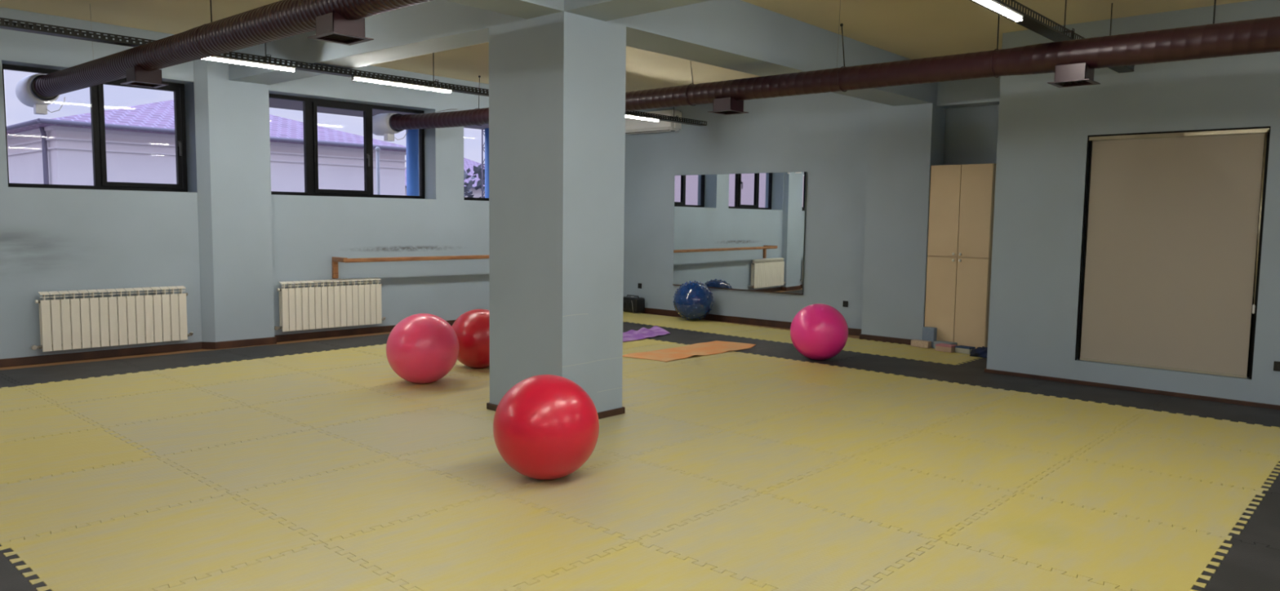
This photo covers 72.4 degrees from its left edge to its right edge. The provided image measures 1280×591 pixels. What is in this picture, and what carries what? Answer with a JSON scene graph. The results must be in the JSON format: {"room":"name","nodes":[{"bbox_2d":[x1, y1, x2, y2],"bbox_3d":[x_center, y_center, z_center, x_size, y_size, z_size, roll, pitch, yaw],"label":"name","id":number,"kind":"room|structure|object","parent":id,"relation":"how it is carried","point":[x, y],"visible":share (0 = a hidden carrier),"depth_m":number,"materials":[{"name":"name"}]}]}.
{"room":"fitness studio","nodes":[
{"label":"fitness studio","id":0,"kind":"room"},
{"bbox_2d":[184,52,274,342],"bbox_3d":[-4.620,-1.169,9.847,0.420,3.480,0.755,6,7,44],"label":"wall pillar","id":1,"kind":"structure","parent":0,"point":[233,182],"depth_m":9.68,"materials":[{"name":"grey paint"}]},
{"bbox_2d":[228,0,488,84],"bbox_3d":[-2.698,-2.472,8.195,4.685,0.625,0.450,5,7,42],"label":"ceiling beam","id":2,"kind":"structure","parent":1,"relation":"attached to","point":[433,26],"depth_m":7.51,"materials":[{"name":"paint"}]},
{"bbox_2d":[0,6,488,359],"bbox_3d":[-5.614,-1.108,9.006,0.421,3.480,15.450,6,7,44],"label":"wall","id":3,"kind":"structure","parent":0,"point":[51,239],"depth_m":9.57,"materials":[{"name":"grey paint"}]},
{"bbox_2d":[1,63,187,191],"bbox_3d":[-5.590,-1.685,9.041,0.126,1.185,1.675,6,7,44],"label":"window","id":4,"kind":"structure","parent":3,"relation":"in","point":[96,92],"depth_m":9.08,"materials":[{"name":"black metal"}]},
{"bbox_2d":[15,73,65,115],"bbox_3d":[-6.089,-2.038,8.863,0.670,0.402,0.341,6,7,44],"label":"fan","id":5,"kind":"object","parent":4,"relation":"attached to","point":[25,92],"visible":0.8,"depth_m":8.71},
{"bbox_2d":[31,285,193,351],"bbox_3d":[-5.391,0.220,8.984,0.120,0.580,1.478,6,7,44],"label":"radiator","id":6,"kind":"object","parent":3,"relation":"attached to","point":[76,323],"visible":1,"depth_m":8.91,"materials":[{"name":"beige metal"}]},
{"bbox_2d":[0,320,455,367],"bbox_3d":[-5.455,0.606,8.943,0.139,0.082,15.000,6,7,44],"label":"baseboard","id":7,"kind":"structure","parent":3,"relation":"attached to","point":[15,362],"depth_m":9.52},
{"bbox_2d":[274,277,385,331],"bbox_3d":[-3.761,0.096,10.644,0.120,0.580,1.428,6,7,44],"label":"radiator","id":8,"kind":"object","parent":3,"relation":"attached to","point":[315,307],"visible":0.98,"depth_m":10.57,"materials":[{"name":"beige metal"}]},
{"bbox_2d":[268,93,425,199],"bbox_3d":[-3.674,-1.831,10.991,0.125,1.185,2.210,6,7,44],"label":"window","id":9,"kind":"structure","parent":3,"relation":"in","point":[309,104],"depth_m":10.88,"materials":[{"name":"black metal"}]},
{"bbox_2d":[372,112,408,141],"bbox_3d":[-3.357,-2.243,11.644,0.670,0.372,0.326,6,7,44],"label":"fan","id":10,"kind":"object","parent":9,"relation":"attached to","point":[381,125],"visible":0.77,"depth_m":11.52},
{"bbox_2d":[331,254,488,278],"bbox_3d":[-2.058,-0.451,12.203,0.300,0.265,4.574,6,7,44],"label":"ballet barre","id":11,"kind":"object","parent":3,"relation":"attached to","point":[335,260],"visible":0.54,"depth_m":10.95,"materials":[{"name":"brown wood"}]},
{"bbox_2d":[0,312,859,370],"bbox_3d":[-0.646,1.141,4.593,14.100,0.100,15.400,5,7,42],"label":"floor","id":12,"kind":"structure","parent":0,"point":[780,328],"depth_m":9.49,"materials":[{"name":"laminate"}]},
{"bbox_2d":[0,545,51,590],"bbox_3d":[-2.812,1.176,3.183,1.041,0.020,1.035,5,7,42],"label":"foam mat","id":13,"kind":"object","parent":12,"relation":"on","point":[11,579],"visible":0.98,"depth_m":3.53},
{"bbox_2d":[0,385,57,412],"bbox_3d":[-5.184,0.839,6.682,1.108,0.020,1.035,5,7,42],"label":"foam mat","id":14,"kind":"object","parent":12,"relation":"on","point":[16,397],"visible":0.94,"depth_m":6.86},
{"bbox_2d":[0,404,102,444],"bbox_3d":[-4.410,0.910,5.980,1.089,0.020,1.035,5,7,42],"label":"foam mat","id":15,"kind":"object","parent":12,"relation":"on","point":[15,425],"visible":0.92,"depth_m":6.10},
{"bbox_2d":[0,359,148,386],"bbox_3d":[-5.265,0.713,8.108,1.004,0.020,1.042,5,7,42],"label":"foam mat","id":16,"kind":"object","parent":12,"relation":"on","point":[56,373],"visible":0.91,"depth_m":8.08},
{"bbox_2d":[0,427,157,484],"bbox_3d":[-3.644,0.981,5.285,1.071,0.020,1.035,5,7,42],"label":"foam mat","id":17,"kind":"object","parent":12,"relation":"on","point":[32,458],"visible":0.93,"depth_m":5.33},
{"bbox_2d":[22,371,194,404],"bbox_3d":[-4.526,0.781,7.436,1.119,0.020,1.040,5,7,42],"label":"foam mat","id":18,"kind":"object","parent":12,"relation":"on","point":[104,387],"visible":0.92,"depth_m":7.38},
{"bbox_2d":[0,457,228,545],"bbox_3d":[-2.887,1.051,4.599,1.056,0.020,1.035,5,7,42],"label":"foam mat","id":19,"kind":"object","parent":12,"relation":"on","point":[28,508],"visible":0.9,"depth_m":4.57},
{"bbox_2d":[57,386,246,427],"bbox_3d":[-3.744,0.853,6.727,1.096,0.020,1.039,5,7,42],"label":"foam mat","id":20,"kind":"object","parent":12,"relation":"on","point":[113,411],"visible":0.87,"depth_m":6.68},
{"bbox_2d":[0,493,322,590],"bbox_3d":[-2.139,1.120,3.920,1.042,0.020,1.035,5,7,42],"label":"foam mat","id":21,"kind":"object","parent":12,"relation":"on","point":[144,551],"visible":0.92,"depth_m":3.87,"materials":[{"name":"rubber"}]},
{"bbox_2d":[115,349,255,371],"bbox_3d":[-4.582,0.656,8.850,0.940,0.020,1.054,5,7,42],"label":"foam mat","id":22,"kind":"object","parent":12,"relation":"on","point":[166,362],"visible":0.91,"depth_m":8.82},
{"bbox_2d":[102,405,313,457],"bbox_3d":[-2.975,0.924,6.028,1.077,0.020,1.038,5,7,42],"label":"foam mat","id":23,"kind":"object","parent":12,"relation":"on","point":[168,435],"visible":0.91,"depth_m":5.98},
{"bbox_2d":[148,359,304,386],"bbox_3d":[-3.862,0.723,8.194,1.128,0.020,1.049,5,7,42],"label":"foam mat","id":24,"kind":"object","parent":12,"relation":"on","point":[212,374],"visible":0.91,"depth_m":8.15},
{"bbox_2d":[158,428,394,493],"bbox_3d":[-2.215,0.995,5.338,1.059,0.020,1.037,5,7,42],"label":"foam mat","id":25,"kind":"object","parent":12,"relation":"on","point":[237,467],"visible":0.87,"depth_m":5.28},
{"bbox_2d":[195,372,365,405],"bbox_3d":[-3.077,0.796,7.478,1.104,0.020,1.046,5,7,42],"label":"foam mat","id":26,"kind":"object","parent":12,"relation":"on","point":[298,385],"visible":0.91,"depth_m":7.44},
{"bbox_2d":[222,341,345,359],"bbox_3d":[-3.891,0.599,9.599,0.877,0.020,1.067,5,7,42],"label":"foam mat","id":27,"kind":"object","parent":12,"relation":"on","point":[300,348],"visible":0.9,"depth_m":9.57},
{"bbox_2d":[152,542,422,590],"bbox_3d":[-1.397,1.189,3.248,1.035,0.020,1.035,5,7,42],"label":"foam mat","id":28,"kind":"object","parent":12,"relation":"on","point":[317,567],"visible":0.98,"depth_m":3.57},
{"bbox_2d":[256,348,388,372],"bbox_3d":[-3.195,0.664,8.959,1.138,0.020,1.060,5,7,42],"label":"foam mat","id":29,"kind":"object","parent":12,"relation":"on","point":[341,357],"visible":0.82,"depth_m":8.91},
{"bbox_2d":[248,388,435,428],"bbox_3d":[-2.303,0.868,6.773,1.082,0.020,1.044,5,7,42],"label":"foam mat","id":30,"kind":"object","parent":12,"relation":"on","point":[320,411],"visible":0.93,"depth_m":6.72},
{"bbox_2d":[312,333,389,348],"bbox_3d":[-3.194,0.542,10.355,0.811,0.020,1.081,5,7,42],"label":"foam mat","id":31,"kind":"object","parent":12,"relation":"on","point":[359,341],"visible":0.46,"depth_m":10.25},
{"bbox_2d":[230,457,498,542],"bbox_3d":[-1.465,1.064,4.658,1.043,0.020,1.036,5,7,42],"label":"foam mat","id":32,"kind":"object","parent":12,"relation":"on","point":[342,502],"visible":0.88,"depth_m":4.60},
{"bbox_2d":[347,343,386,357],"bbox_3d":[-2.521,0.606,9.729,1.148,0.020,1.074,5,7,42],"label":"foam mat","id":33,"kind":"object","parent":12,"relation":"on","point":[377,349],"visible":0.26,"depth_m":9.64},
{"bbox_2d":[307,362,462,388],"bbox_3d":[-2.404,0.738,8.234,1.112,0.020,1.056,5,7,42],"label":"foam mat","id":34,"kind":"object","parent":12,"relation":"on","point":[373,375],"visible":0.59,"depth_m":8.11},
{"bbox_2d":[314,406,493,457],"bbox_3d":[-1.541,0.939,6.079,1.062,0.020,1.041,5,7,42],"label":"foam mat","id":35,"kind":"object","parent":12,"relation":"on","point":[408,433],"visible":0.79,"depth_m":6.02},
{"bbox_2d":[366,373,489,406],"bbox_3d":[-1.628,0.811,7.522,1.088,0.020,1.051,5,7,42],"label":"foam mat","id":36,"kind":"object","parent":12,"relation":"on","point":[447,390],"visible":0.58,"depth_m":7.44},
{"bbox_2d":[386,313,458,383],"bbox_3d":[-1.924,0.467,7.749,0.629,0.618,0.628,-2,6,-31],"label":"exercise ball","id":37,"kind":"object","parent":36,"relation":"on","point":[421,348],"visible":1,"depth_m":7.52,"materials":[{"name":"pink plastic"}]},
{"bbox_2d":[436,397,495,422],"bbox_3d":[-0.865,0.882,6.822,1.065,0.020,1.047,5,7,42],"label":"foam mat","id":38,"kind":"object","parent":12,"relation":"on","point":[477,408],"visible":0.23,"depth_m":6.74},
{"bbox_2d":[449,360,489,373],"bbox_3d":[-1.729,0.680,8.995,1.120,0.020,1.067,5,7,42],"label":"foam mat","id":39,"kind":"object","parent":12,"relation":"on","point":[460,367],"visible":0.12,"depth_m":8.51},
{"bbox_2d":[451,309,489,368],"bbox_3d":[-1.571,0.421,8.558,0.590,0.578,0.589,0,5,-8],"label":"exercise ball","id":40,"kind":"object","parent":39,"relation":"on","point":[472,327],"visible":0.67,"depth_m":8.32,"materials":[{"name":"red plastic"}]},
{"bbox_2d":[324,493,635,590],"bbox_3d":[-0.724,1.133,3.985,1.035,0.020,1.035,5,7,42],"label":"foam mat","id":41,"kind":"object","parent":12,"relation":"on","point":[498,542],"visible":0.91,"depth_m":3.93,"materials":[{"name":"rubber"}]},
{"bbox_2d":[395,435,626,493],"bbox_3d":[-0.791,1.008,5.396,1.044,0.020,1.039,5,7,42],"label":"foam mat","id":42,"kind":"object","parent":12,"relation":"on","point":[478,462],"visible":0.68,"depth_m":5.25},
{"bbox_2d":[493,374,599,479],"bbox_3d":[-0.532,0.744,4.968,0.600,0.588,0.599,2,5,14],"label":"exercise ball","id":43,"kind":"object","parent":42,"relation":"on","point":[546,427],"visible":1,"depth_m":4.75,"materials":[{"name":"red plastic"}]},
{"bbox_2d":[499,457,759,541],"bbox_3d":[-0.050,1.077,4.721,1.035,0.020,1.035,5,7,42],"label":"foam mat","id":44,"kind":"object","parent":12,"relation":"on","point":[633,500],"visible":0.88,"depth_m":4.66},
{"bbox_2d":[622,311,646,316],"bbox_3d":[-0.635,0.288,13.627,1.229,0.020,1.017,5,7,42],"label":"foam mat","id":45,"kind":"object","parent":12,"relation":"on","point":[624,313],"visible":0.22,"depth_m":13.60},
{"bbox_2d":[622,294,644,313],"bbox_3d":[-0.107,0.131,13.820,0.226,0.268,0.432,-4,7,-42],"label":"speaker","id":46,"kind":"object","parent":45,"relation":"on","point":[631,304],"visible":0.84,"depth_m":13.73},
{"bbox_2d":[502,541,777,590],"bbox_3d":[0.015,1.201,3.314,1.035,0.020,1.035,5,7,42],"label":"foam mat","id":47,"kind":"object","parent":12,"relation":"on","point":[636,566],"visible":0.98,"depth_m":3.62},
{"bbox_2d":[622,337,669,349],"bbox_3d":[-0.363,0.563,10.529,1.135,0.020,1.094,5,7,42],"label":"foam mat","id":48,"kind":"object","parent":12,"relation":"on","point":[631,344],"visible":0.28,"depth_m":10.41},
{"bbox_2d":[622,325,670,342],"bbox_3d":[-0.165,0.497,10.916,0.673,0.037,1.940,5,7,42],"label":"yoga mat","id":49,"kind":"object","parent":48,"relation":"on","point":[643,333],"visible":0.55,"depth_m":11.15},
{"bbox_2d":[622,352,683,373],"bbox_3d":[-0.270,0.696,9.029,1.099,0.020,1.071,5,7,42],"label":"foam mat","id":50,"kind":"object","parent":12,"relation":"on","point":[629,364],"visible":0.29,"depth_m":8.92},
{"bbox_2d":[594,408,722,457],"bbox_3d":[-0.117,0.952,6.135,1.045,0.020,1.042,5,7,42],"label":"foam mat","id":51,"kind":"object","parent":12,"relation":"on","point":[630,433],"visible":0.46,"depth_m":6.06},
{"bbox_2d":[622,375,699,406],"bbox_3d":[-0.188,0.825,7.567,1.069,0.020,1.054,5,7,42],"label":"foam mat","id":52,"kind":"object","parent":12,"relation":"on","point":[634,391],"visible":0.37,"depth_m":7.53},
{"bbox_2d":[622,314,705,326],"bbox_3d":[0.201,0.368,12.841,1.188,0.020,1.059,5,7,42],"label":"foam mat","id":53,"kind":"object","parent":12,"relation":"on","point":[648,319],"visible":0.67,"depth_m":12.81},
{"bbox_2d":[673,280,713,320],"bbox_3d":[0.785,0.071,12.858,0.594,0.582,0.597,4,6,33],"label":"exercise ball","id":54,"kind":"object","parent":53,"relation":"on","point":[693,300],"visible":1,"depth_m":12.65,"materials":[{"name":"blue plastic"}]},
{"bbox_2d":[622,326,720,342],"bbox_3d":[0.327,0.504,11.304,1.143,0.020,1.110,5,7,42],"label":"foam mat","id":55,"kind":"object","parent":12,"relation":"on","point":[676,335],"visible":0.58,"depth_m":11.19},
{"bbox_2d":[622,342,740,362],"bbox_3d":[0.414,0.638,9.788,1.104,0.020,1.084,5,7,42],"label":"foam mat","id":56,"kind":"object","parent":12,"relation":"on","point":[664,345],"visible":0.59,"depth_m":9.83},
{"bbox_2d":[622,340,755,362],"bbox_3d":[0.598,0.610,9.817,0.662,0.035,1.745,5,7,42],"label":"yoga mat","id":57,"kind":"object","parent":56,"relation":"on","point":[717,347],"visible":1,"depth_m":9.79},
{"bbox_2d":[664,320,767,334],"bbox_3d":[1.011,0.446,12.073,1.151,0.020,1.102,5,7,42],"label":"foam mat","id":58,"kind":"object","parent":12,"relation":"on","point":[717,327],"visible":0.89,"depth_m":12.05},
{"bbox_2d":[672,334,790,352],"bbox_3d":[1.100,0.580,10.549,1.110,0.020,1.097,5,7,42],"label":"foam mat","id":59,"kind":"object","parent":12,"relation":"on","point":[760,344],"visible":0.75,"depth_m":10.67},
{"bbox_2d":[626,430,851,493],"bbox_3d":[0.624,1.021,5.458,1.035,0.020,1.035,5,7,42],"label":"foam mat","id":60,"kind":"object","parent":12,"relation":"on","point":[746,462],"visible":0.87,"depth_m":5.41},
{"bbox_2d":[684,352,820,375],"bbox_3d":[1.171,0.712,9.063,1.075,0.020,1.074,5,7,42],"label":"foam mat","id":61,"kind":"object","parent":12,"relation":"on","point":[751,363],"visible":0.87,"depth_m":9.03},
{"bbox_2d":[723,328,792,343],"bbox_3d":[1.792,0.522,11.316,1.115,0.020,1.114,5,7,42],"label":"foam mat","id":62,"kind":"object","parent":12,"relation":"on","point":[768,334],"visible":0.48,"depth_m":11.32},
{"bbox_2d":[636,493,937,590],"bbox_3d":[0.689,1.145,4.051,1.035,0.020,1.035,5,7,42],"label":"foam mat","id":63,"kind":"object","parent":12,"relation":"on","point":[783,544],"visible":0.96,"depth_m":4.00,"materials":[{"name":"rubber"}]},
{"bbox_2d":[742,343,867,364],"bbox_3d":[1.855,0.654,9.815,1.079,0.020,1.086,5,7,42],"label":"foam mat","id":64,"kind":"object","parent":12,"relation":"on","point":[788,351],"visible":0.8,"depth_m":9.73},
{"bbox_2d":[790,303,848,359],"bbox_3d":[1.915,0.386,9.346,0.609,0.598,0.608,-3,6,-35],"label":"exercise ball","id":65,"kind":"object","parent":64,"relation":"on","point":[818,331],"visible":1,"depth_m":9.13,"materials":[{"name":"pink plastic"}]},
{"bbox_2d":[725,408,920,457],"bbox_3d":[1.297,0.965,6.195,1.035,0.020,1.035,5,7,42],"label":"foam mat","id":66,"kind":"object","parent":12,"relation":"on","point":[846,436],"visible":0.91,"depth_m":6.15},
{"bbox_2d":[766,364,911,391],"bbox_3d":[1.912,0.783,8.356,1.048,0.020,1.064,5,7,42],"label":"foam mat","id":67,"kind":"object","parent":12,"relation":"on","point":[851,379],"visible":0.9,"depth_m":8.32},
{"bbox_2d":[842,337,908,353],"bbox_3d":[2.538,0.597,10.566,1.082,0.020,1.099,5,7,42],"label":"foam mat","id":68,"kind":"object","parent":12,"relation":"on","point":[863,346],"visible":0.52,"depth_m":10.44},
{"bbox_2d":[800,391,975,430],"bbox_3d":[1.971,0.909,6.932,1.035,0.020,1.035,5,7,42],"label":"foam mat","id":69,"kind":"object","parent":12,"relation":"on","point":[912,413],"visible":0.88,"depth_m":6.89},
{"bbox_2d":[761,457,1015,540],"bbox_3d":[1.362,1.089,4.788,1.035,0.020,1.035,5,7,42],"label":"foam mat","id":70,"kind":"object","parent":12,"relation":"on","point":[930,505],"visible":0.87,"depth_m":4.73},
{"bbox_2d":[822,353,954,377],"bbox_3d":[2.588,0.727,9.096,1.049,0.020,1.074,5,7,42],"label":"foam mat","id":71,"kind":"object","parent":12,"relation":"on","point":[896,366],"visible":0.91,"depth_m":9.06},
{"bbox_2d":[868,344,982,364],"bbox_3d":[3.262,0.671,9.835,1.050,0.020,1.072,5,7,42],"label":"foam mat","id":72,"kind":"object","parent":12,"relation":"on","point":[908,352],"visible":0.68,"depth_m":9.76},
{"bbox_2d":[862,377,1020,408],"bbox_3d":[2.644,0.853,7.669,1.035,0.020,1.035,5,7,42],"label":"foam mat","id":73,"kind":"object","parent":12,"relation":"on","point":[957,394],"visible":0.95,"depth_m":7.63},
{"bbox_2d":[924,163,996,348],"bbox_3d":[3.808,-0.443,10.306,0.736,2.170,0.392,5,7,42],"label":"storage cabinet","id":74,"kind":"object","parent":12,"relation":"on","point":[962,206],"visible":0.95,"depth_m":10.15,"materials":[{"name":"beige wood"}]},
{"bbox_2d":[852,430,1071,492],"bbox_3d":[2.036,1.033,5.525,1.035,0.020,1.035,5,7,42],"label":"foam mat","id":75,"kind":"object","parent":12,"relation":"on","point":[1002,466],"visible":0.91,"depth_m":5.47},
{"bbox_2d":[914,364,1051,391],"bbox_3d":[3.318,0.797,8.406,1.035,0.020,1.035,5,7,42],"label":"foam mat","id":76,"kind":"object","parent":12,"relation":"on","point":[962,375],"visible":0.66,"depth_m":8.32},
{"bbox_2d":[850,540,1137,590],"bbox_3d":[1.428,1.213,3.381,1.035,0.020,1.035,5,7,42],"label":"foam mat","id":77,"kind":"object","parent":12,"relation":"on","point":[944,566],"visible":1,"depth_m":3.67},
{"bbox_2d":[921,408,1115,457],"bbox_3d":[2.710,0.977,6.262,1.035,0.020,1.035,5,7,42],"label":"foam mat","id":78,"kind":"object","parent":12,"relation":"on","point":[1029,433],"visible":0.85,"depth_m":6.22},
{"bbox_2d":[976,391,1147,431],"bbox_3d":[3.383,0.921,6.999,1.035,0.020,1.035,5,7,42],"label":"foam mat","id":79,"kind":"object","parent":12,"relation":"on","point":[1038,406],"visible":0.91,"depth_m":6.96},
{"bbox_2d":[938,492,1232,590],"bbox_3d":[2.101,1.157,4.118,1.035,0.020,1.035,5,7,42],"label":"foam mat","id":80,"kind":"object","parent":12,"relation":"on","point":[1129,553],"visible":0.91,"depth_m":4.06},
{"bbox_2d":[1022,380,1173,409],"bbox_3d":[3.976,0.872,7.647,1.038,0.020,0.795,5,7,42],"label":"foam mat","id":81,"kind":"object","parent":12,"relation":"on","point":[1126,398],"visible":0.87,"depth_m":7.62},
{"bbox_2d":[1016,457,1265,538],"bbox_3d":[2.775,1.101,4.855,1.035,0.020,1.035,5,7,42],"label":"foam mat","id":82,"kind":"object","parent":12,"relation":"on","point":[1215,509],"visible":0.94,"depth_m":4.80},
{"bbox_2d":[1071,431,1279,493],"bbox_3d":[3.449,1.046,5.592,1.035,0.020,1.035,5,7,42],"label":"foam mat","id":83,"kind":"object","parent":12,"relation":"on","point":[1241,468],"visible":0.91,"depth_m":5.54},
{"bbox_2d":[1115,409,1279,457],"bbox_3d":[4.122,0.990,6.329,1.035,0.020,1.035,5,7,42],"label":"foam mat","id":84,"kind":"object","parent":12,"relation":"on","point":[1237,436],"visible":0.9,"depth_m":6.31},
{"bbox_2d":[1147,395,1279,428],"bbox_3d":[4.715,0.940,6.977,1.038,0.020,0.795,5,7,42],"label":"foam mat","id":85,"kind":"object","parent":12,"relation":"on","point":[1268,417],"visible":0.91,"depth_m":7.02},
{"bbox_2d":[1191,538,1279,590],"bbox_3d":[2.840,1.226,3.447,1.035,0.020,1.035,5,7,42],"label":"foam mat","id":86,"kind":"object","parent":12,"relation":"on","point":[1246,566],"visible":0.96,"depth_m":3.77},
{"bbox_2d":[1228,492,1279,550],"bbox_3d":[3.514,1.170,4.184,1.035,0.020,1.035,5,7,42],"label":"foam mat","id":87,"kind":"object","parent":12,"relation":"on","point":[1263,526],"visible":0.92,"depth_m":4.35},
{"bbox_2d":[488,10,626,412],"bbox_3d":[-0.626,-0.827,6.540,0.820,3.480,0.618,5,7,42],"label":"wall pillar","id":88,"kind":"structure","parent":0,"point":[557,81],"depth_m":6.30,"materials":[{"name":"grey paint"}]},
{"bbox_2d":[486,402,625,419],"bbox_3d":[-0.648,0.861,6.689,0.856,0.050,0.654,5,7,42],"label":"baseboard","id":89,"kind":"structure","parent":88,"relation":"attached to","point":[620,411],"depth_m":6.57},
{"bbox_2d":[0,0,1252,92],"bbox_3d":[-0.601,-2.355,4.286,14.100,0.319,15.400,5,7,42],"label":"ceiling","id":90,"kind":"structure","parent":0,"point":[912,29],"depth_m":8.22,"materials":[{"name":"beige paint"}]},
{"bbox_2d":[33,0,431,97],"bbox_3d":[-0.749,-1.813,4.195,13.527,0.839,0.290,5,7,41],"label":"ventilation duct","id":91,"kind":"object","parent":90,"relation":"hanging from","point":[336,21],"visible":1,"depth_m":5.87,"materials":[{"name":"metal"}]},
{"bbox_2d":[0,4,706,125],"bbox_3d":[-3.694,-2.370,7.602,0.126,0.586,13.722,5,7,42],"label":"cable tray","id":92,"kind":"object","parent":90,"relation":"hanging from","point":[4,24],"visible":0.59,"depth_m":8.00,"materials":[{"name":"grey"}]},
{"bbox_2d":[203,56,295,71],"bbox_3d":[-3.596,-2.063,7.690,0.052,0.036,1.150,5,7,42],"label":"batten","id":93,"kind":"object","parent":92,"relation":"attached to","point":[211,58],"visible":0.56,"depth_m":7.80,"materials":[{"name":"white plastic"}]},
{"bbox_2d":[351,75,452,93],"bbox_3d":[-2.424,-2.161,8.973,0.052,0.036,1.150,5,7,42],"label":"batten","id":94,"kind":"object","parent":92,"relation":"attached to","point":[353,77],"visible":1,"depth_m":8.92,"materials":[{"name":"white plastic"}]},
{"bbox_2d":[445,0,564,18],"bbox_3d":[-3.602,-1.992,2.816,0.385,0.585,8.750,5,7,42],"label":"trim","id":95,"kind":"structure","parent":90,"relation":"attached to","point":[525,9],"depth_m":5.85,"materials":[{"name":"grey paint"}]},
{"bbox_2d":[564,0,710,21],"bbox_3d":[2.528,-1.966,3.423,7.865,0.585,0.400,5,7,42],"label":"trim","id":96,"kind":"structure","parent":90,"relation":"attached to","point":[602,10],"depth_m":5.83,"materials":[{"name":"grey paint"}]},
{"bbox_2d":[390,0,1279,129],"bbox_3d":[2.213,-2.037,7.347,13.400,0.868,1.455,5,7,42],"label":"ventilation duct","id":97,"kind":"object","parent":90,"relation":"hanging from","point":[1073,63],"visible":0.78,"depth_m":6.46,"materials":[{"name":"metal"}]},
{"bbox_2d":[969,0,1133,72],"bbox_3d":[0.150,-1.921,3.143,0.126,0.603,12.280,5,7,42],"label":"cable tray","id":98,"kind":"object","parent":90,"relation":"hanging from","point":[1031,23],"visible":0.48,"depth_m":6.03,"materials":[{"name":"grey"}]},
{"bbox_2d":[973,0,1023,22],"bbox_3d":[2.064,-1.757,5.226,0.052,0.036,1.150,5,7,42],"label":"batten","id":99,"kind":"object","parent":98,"relation":"attached to","point":[1016,16],"visible":1,"depth_m":5.39,"materials":[{"name":"white plastic"}]},
{"bbox_2d":[622,92,999,328],"bbox_3d":[2.074,-1.288,12.196,7.200,3.480,0.200,5,7,40],"label":"wall","id":100,"kind":"structure","parent":0,"point":[823,135],"depth_m":12.07,"materials":[{"name":"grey paint"}]},
{"bbox_2d":[625,109,681,133],"bbox_3d":[0.181,-2.661,13.438,0.995,0.321,0.220,5,7,40],"label":"air conditioner","id":101,"kind":"object","parent":100,"relation":"attached to","point":[633,126],"visible":0.66,"depth_m":13.30,"materials":[{"name":"white plastic"}]},
{"bbox_2d":[672,171,806,294],"bbox_3d":[1.384,-0.920,12.661,2.264,1.676,0.035,5,7,40],"label":"wall mirror","id":102,"kind":"object","parent":100,"relation":"attached to","point":[744,231],"visible":1,"depth_m":12.58,"materials":[{"name":"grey mirror"}]},
{"bbox_2d":[641,307,861,335],"bbox_3d":[1.354,0.350,12.796,4.450,0.092,0.018,5,7,40],"label":"baseboard","id":103,"kind":"structure","parent":100,"relation":"attached to","point":[854,331],"depth_m":12.70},
{"bbox_2d":[861,82,946,340],"bbox_3d":[3.249,-1.149,10.778,0.812,3.480,0.380,5,7,42],"label":"wall","id":104,"kind":"structure","parent":0,"point":[904,142],"depth_m":10.63,"materials":[{"name":"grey paint"}]},
{"bbox_2d":[626,0,933,106],"bbox_3d":[1.491,-2.422,8.466,0.490,0.585,5.252,5,7,42],"label":"ceiling beam","id":105,"kind":"structure","parent":104,"relation":"attached to","point":[738,35],"depth_m":7.66,"materials":[{"name":"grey paint"}]},
{"bbox_2d":[859,333,911,345],"bbox_3d":[3.208,0.544,10.919,0.830,0.082,0.380,5,7,42],"label":"baseboard","id":106,"kind":"structure","parent":104,"relation":"attached to","point":[862,336],"depth_m":10.82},
{"bbox_2d":[986,0,1279,404],"bbox_3d":[6.620,-0.771,6.965,6.802,3.480,1.900,5,7,42],"label":"wall","id":107,"kind":"structure","parent":0,"point":[1044,130],"depth_m":8.02,"materials":[{"name":"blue paint"}]},
{"bbox_2d":[937,75,1000,108],"bbox_3d":[4.075,-2.511,10.000,1.266,0.610,0.260,5,7,42],"label":"ceiling beam","id":108,"kind":"structure","parent":107,"relation":"attached to","point":[983,91],"depth_m":10.11,"materials":[{"name":"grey paint"}]},
{"bbox_2d":[984,368,1279,409],"bbox_3d":[6.345,0.942,6.997,6.618,0.055,1.416,5,7,42],"label":"baseboard","id":109,"kind":"structure","parent":107,"relation":"attached to","point":[988,371],"depth_m":7.76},
{"bbox_2d":[1075,126,1271,379],"bbox_3d":[4.590,-0.383,7.614,1.362,2.068,0.072,5,7,42],"label":"roller blind","id":110,"kind":"object","parent":107,"relation":"attached to","point":[1172,217],"visible":1,"depth_m":7.57,"materials":[{"name":"beige fabric"}]},
{"bbox_2d":[1246,134,1266,377],"bbox_3d":[4.638,-0.386,7.669,1.353,2.060,0.025,5,7,42],"label":"window","id":111,"kind":"structure","parent":107,"relation":"in","point":[1252,314],"depth_m":7.27,"materials":[{"name":"black metal"}]},
{"label":"outside","id":112,"kind":"structure","parent":0,"visible":0},
{"bbox_3d":[-33.889,-1.977,40.171,83.050,0.200,130.000,5,7,42],"label":"trim","id":113,"kind":"structure","parent":112,"visible":0},
{"bbox_2d":[6,99,406,195],"bbox_3d":[-11.561,-2.670,22.457,8.490,4.850,8.540,5,7,42],"label":"building","id":114,"kind":"structure","parent":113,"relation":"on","point":[140,141],"depth_m":18.47,"materials":[{"name":"beige paint"}]},
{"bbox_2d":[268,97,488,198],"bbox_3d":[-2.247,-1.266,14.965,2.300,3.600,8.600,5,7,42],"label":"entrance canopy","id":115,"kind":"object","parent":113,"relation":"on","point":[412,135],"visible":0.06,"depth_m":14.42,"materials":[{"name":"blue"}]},
{"bbox_2d":[404,157,484,197],"bbox_3d":[-10.618,-5.338,49.855,8.790,5.400,8.790,5,7,42],"label":"house","id":116,"kind":"structure","parent":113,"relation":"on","point":[468,163],"depth_m":47.04,"materials":[{"name":"beige paint"}]},
{"bbox_2d":[463,164,484,197],"bbox_3d":[-6.414,-3.236,34.610,2.658,3.993,2.683,5,7,42],"label":"tree","id":117,"kind":"object","parent":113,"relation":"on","point":[477,170],"visible":0.1,"depth_m":34.23,"materials":[{"name":"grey plant"}]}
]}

